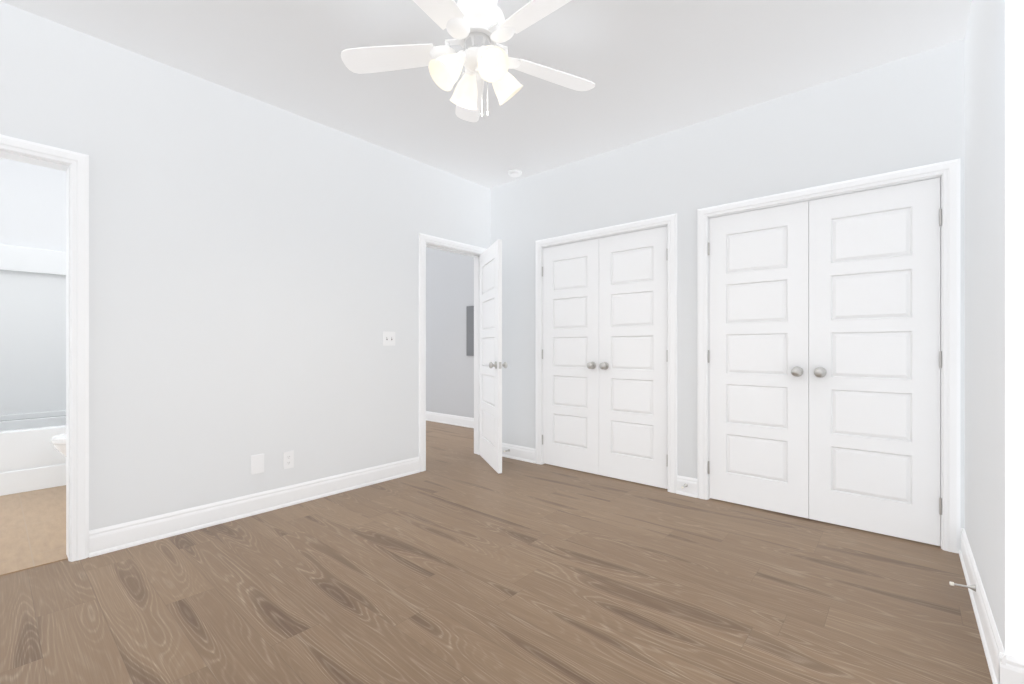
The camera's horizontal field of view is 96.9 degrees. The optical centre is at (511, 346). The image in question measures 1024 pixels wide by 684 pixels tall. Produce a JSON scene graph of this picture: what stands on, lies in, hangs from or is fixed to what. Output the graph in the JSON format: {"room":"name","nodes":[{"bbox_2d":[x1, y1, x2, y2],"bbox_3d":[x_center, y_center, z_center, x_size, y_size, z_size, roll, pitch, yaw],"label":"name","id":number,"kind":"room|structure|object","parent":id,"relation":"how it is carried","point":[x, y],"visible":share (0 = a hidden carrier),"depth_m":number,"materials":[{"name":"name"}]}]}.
{"room":"empty bedroom","nodes":[
{"label":"empty bedroom","id":0,"kind":"room"},
{"bbox_2d":[0,158,65,417],"bbox_3d":[-4.333,-0.270,4.010,0.120,2.740,1.590,0,0,41],"label":"wall","id":1,"kind":"structure","parent":0,"point":[32,206],"depth_m":4.01,"materials":[{"name":"white paint"}]},
{"bbox_2d":[0,244,65,420],"bbox_3d":[-3.996,-0.121,3.718,0.769,1.498,1.588,0,0,41],"label":"wall surround","id":2,"kind":"object","parent":1,"relation":"attached to","point":[32,332],"visible":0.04,"depth_m":4.00,"materials":[{"name":"white plastic"}]},
{"bbox_2d":[0,485,67,575],"bbox_3d":[-3.321,1.098,3.134,2.555,0.004,1.590,0,0,41],"label":"tile floor","id":3,"kind":"structure","parent":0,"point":[32,529],"depth_m":2.72,"materials":[{"name":"beige tile"}]},
{"bbox_2d":[0,416,65,495],"bbox_3d":[-3.978,0.865,3.703,0.811,0.470,1.584,0,0,41],"label":"bathtub","id":4,"kind":"object","parent":3,"relation":"on","point":[32,458],"visible":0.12,"depth_m":3.48,"materials":[{"name":"white ceramic"}]},
{"bbox_2d":[51,434,65,456],"bbox_3d":[-3.126,0.713,3.554,0.400,0.775,0.685,0,0,41],"label":"toilet","id":5,"kind":"object","parent":3,"relation":"on","point":[58,442],"visible":0.06,"depth_m":3.27,"materials":[{"name":"white ceramic"}]},
{"bbox_2d":[0,1,489,530],"bbox_3d":[-1.644,-0.270,3.143,0.120,2.740,4.440,0,0,41],"label":"wall","id":6,"kind":"structure","parent":0,"point":[254,275],"depth_m":2.86,"materials":[{"name":"white paint"}]},
{"bbox_2d":[0,134,88,561],"bbox_3d":[-2.567,0.048,2.077,0.159,2.105,0.910,0,0,41],"label":"door frame","id":7,"kind":"structure","parent":6,"relation":"attached to","point":[74,165],"depth_m":2.34,"materials":[{"name":"white paint"}]},
{"bbox_2d":[89,457,419,557],"bbox_3d":[-1.515,1.033,3.183,0.022,0.134,2.140,0,0,41],"label":"baseboard","id":8,"kind":"structure","parent":6,"relation":"attached to","point":[108,539],"depth_m":2.88,"materials":[{"name":"white paint"}]},
{"bbox_2d":[251,454,263,474],"bbox_3d":[-1.684,0.775,3.001,0.005,0.124,0.080,0,0,41],"label":"electrical outlet plate","id":9,"kind":"object","parent":6,"relation":"attached to","point":[257,464],"visible":1,"depth_m":3.00,"materials":[{"name":"white plastic"}]},
{"bbox_2d":[283,451,293,468],"bbox_3d":[-1.553,0.785,3.151,0.007,0.116,0.070,0,0,41],"label":"duplex electrical outlet","id":10,"kind":"object","parent":6,"relation":"attached to","point":[288,459],"visible":1,"depth_m":3.15,"materials":[{"name":"white plastic"}]},
{"bbox_2d":[383,331,394,345],"bbox_3d":[-1.017,-0.070,3.764,0.014,0.116,0.116,0,0,41],"label":"switch plate","id":11,"kind":"object","parent":6,"relation":"attached to","point":[388,338],"visible":1,"depth_m":3.76,"materials":[{"name":"white plastic"}]},
{"bbox_2d":[419,233,485,471],"bbox_3d":[-0.582,0.048,4.370,0.159,2.105,0.875,0,0,41],"label":"door frame","id":12,"kind":"structure","parent":6,"relation":"attached to","point":[434,242],"depth_m":4.04,"materials":[{"name":"white paint"}]},
{"bbox_2d":[479,239,506,472],"bbox_3d":[-0.214,0.081,4.242,0.628,2.015,0.448,0,0,41],"label":"entry door","id":13,"kind":"structure","parent":6,"relation":"in","point":[490,356],"depth_m":4.12,"materials":[{"name":"white paint"}]},
{"bbox_2d":[426,247,473,417],"bbox_3d":[-0.671,-0.270,6.375,2.880,2.740,0.120,0,0,41],"label":"wall","id":14,"kind":"structure","parent":0,"point":[449,362],"depth_m":6.48,"materials":[{"name":"grey paint"}]},
{"bbox_2d":[426,411,473,427],"bbox_3d":[-0.763,1.033,6.360,2.760,0.134,0.022,0,0,41],"label":"baseboard","id":15,"kind":"structure","parent":14,"relation":"attached to","point":[451,419],"depth_m":6.43,"materials":[{"name":"white paint"}]},
{"bbox_2d":[466,306,473,355],"bbox_3d":[-0.487,-0.220,6.121,0.370,0.680,0.021,0,0,41],"label":"box","id":16,"kind":"object","parent":14,"relation":"attached to","point":[469,330],"visible":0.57,"depth_m":6.19,"materials":[{"name":"grey"}]},
{"bbox_2d":[0,0,971,187],"bbox_3d":[-0.623,-1.700,2.855,8.000,0.120,5.500,0,0,41],"label":"ceiling","id":17,"kind":"structure","parent":0,"point":[651,68],"depth_m":2.56,"materials":[{"name":"white paint"}]},
{"bbox_2d":[341,0,594,121],"bbox_3d":[-0.133,-1.351,2.070,1.231,0.576,1.268,0,0,41],"label":"ceiling fan","id":18,"kind":"object","parent":17,"relation":"hanging from","point":[478,30],"visible":1,"depth_m":2.08,"materials":[{"name":"white"}]},
{"bbox_2d":[508,169,521,176],"bbox_3d":[0.028,-1.621,4.248,0.136,0.036,0.136,0,0,41],"label":"smoke detector","id":19,"kind":"object","parent":17,"relation":"attached to","point":[514,173],"visible":0.98,"depth_m":4.21,"materials":[{"name":"white plastic"}]},
{"bbox_2d":[0,420,992,683],"bbox_3d":[-0.623,1.150,2.855,8.000,0.100,5.500,0,0,41],"label":"floor","id":20,"kind":"structure","parent":0,"point":[458,560],"depth_m":2.00,"materials":[{"name":"brown wood"}]},
{"bbox_2d":[490,39,963,527],"bbox_3d":[1.176,-0.270,3.558,3.600,2.740,0.120,0,0,41],"label":"wall","id":21,"kind":"structure","parent":0,"point":[903,113],"depth_m":3.28,"materials":[{"name":"white paint"}]},
{"bbox_2d":[502,443,535,462],"bbox_3d":[-0.007,1.033,4.484,0.599,0.134,0.030,0,0,41],"label":"baseboard","id":22,"kind":"structure","parent":21,"relation":"attached to","point":[526,454],"depth_m":4.42,"materials":[{"name":"white paint"}]},
{"bbox_2d":[542,238,598,474],"bbox_3d":[0.502,0.081,4.048,0.600,2.015,0.100,0,0,41],"label":"closet door","id":23,"kind":"structure","parent":21,"relation":"in","point":[570,358],"depth_m":4.04,"materials":[{"name":"white paint"}]},
{"bbox_2d":[536,213,676,492],"bbox_3d":[0.770,0.048,3.897,1.345,2.105,0.140,0,0,41],"label":"trim","id":24,"kind":"structure","parent":21,"relation":"attached to","point":[669,222],"depth_m":3.47,"materials":[{"name":"white paint"}]},
{"bbox_2d":[599,226,667,488],"bbox_3d":[0.958,0.081,3.653,0.600,2.015,0.100,0,0,41],"label":"closet door","id":25,"kind":"structure","parent":21,"relation":"in","point":[633,355],"depth_m":3.65,"materials":[{"name":"white paint"}]},
{"bbox_2d":[708,201,808,517],"bbox_3d":[1.638,0.081,3.064,0.612,2.015,0.100,0,0,41],"label":"closet door","id":26,"kind":"structure","parent":21,"relation":"in","point":[758,356],"depth_m":3.06,"materials":[{"name":"white paint"}]},
{"bbox_2d":[697,159,959,552],"bbox_3d":[1.911,0.048,2.909,1.369,2.105,0.140,0,0,41],"label":"trim","id":27,"kind":"structure","parent":21,"relation":"attached to","point":[947,173],"depth_m":2.47,"materials":[{"name":"white paint"}]},
{"bbox_2d":[809,177,941,545],"bbox_3d":[2.104,0.081,2.661,0.612,2.015,0.100,0,0,41],"label":"closet door","id":28,"kind":"structure","parent":21,"relation":"in","point":[875,359],"depth_m":2.65,"materials":[{"name":"white paint"}]},
{"bbox_2d":[964,0,1023,658],"bbox_3d":[2.308,-0.270,2.207,0.120,2.740,2.162,0,0,41],"label":"wall","id":29,"kind":"structure","parent":0,"point":[994,282],"depth_m":1.48,"materials":[{"name":"white paint"}]},
{"bbox_2d":[959,528,1012,683],"bbox_3d":[1.965,1.033,1.920,0.022,0.134,1.324,0,0,41],"label":"baseboard","id":30,"kind":"structure","parent":29,"relation":"attached to","point":[1004,668],"depth_m":1.68,"materials":[{"name":"white paint"}]},
{"bbox_2d":[949,582,975,591],"bbox_3d":[1.922,1.015,1.934,0.081,0.028,0.028,0,0,41],"label":"door stop","id":31,"kind":"object","parent":30,"relation":"attached to","point":[973,587],"visible":1,"depth_m":1.93,"materials":[{"name":"grey metal"}]},
{"bbox_2d":[1013,656,1023,683],"bbox_3d":[2.001,1.033,1.028,1.140,0.134,0.022,0,0,41],"label":"baseboard","id":32,"kind":"structure","parent":29,"relation":"attached to","point":[1018,663],"depth_m":1.40,"materials":[{"name":"white paint"}]}
]}

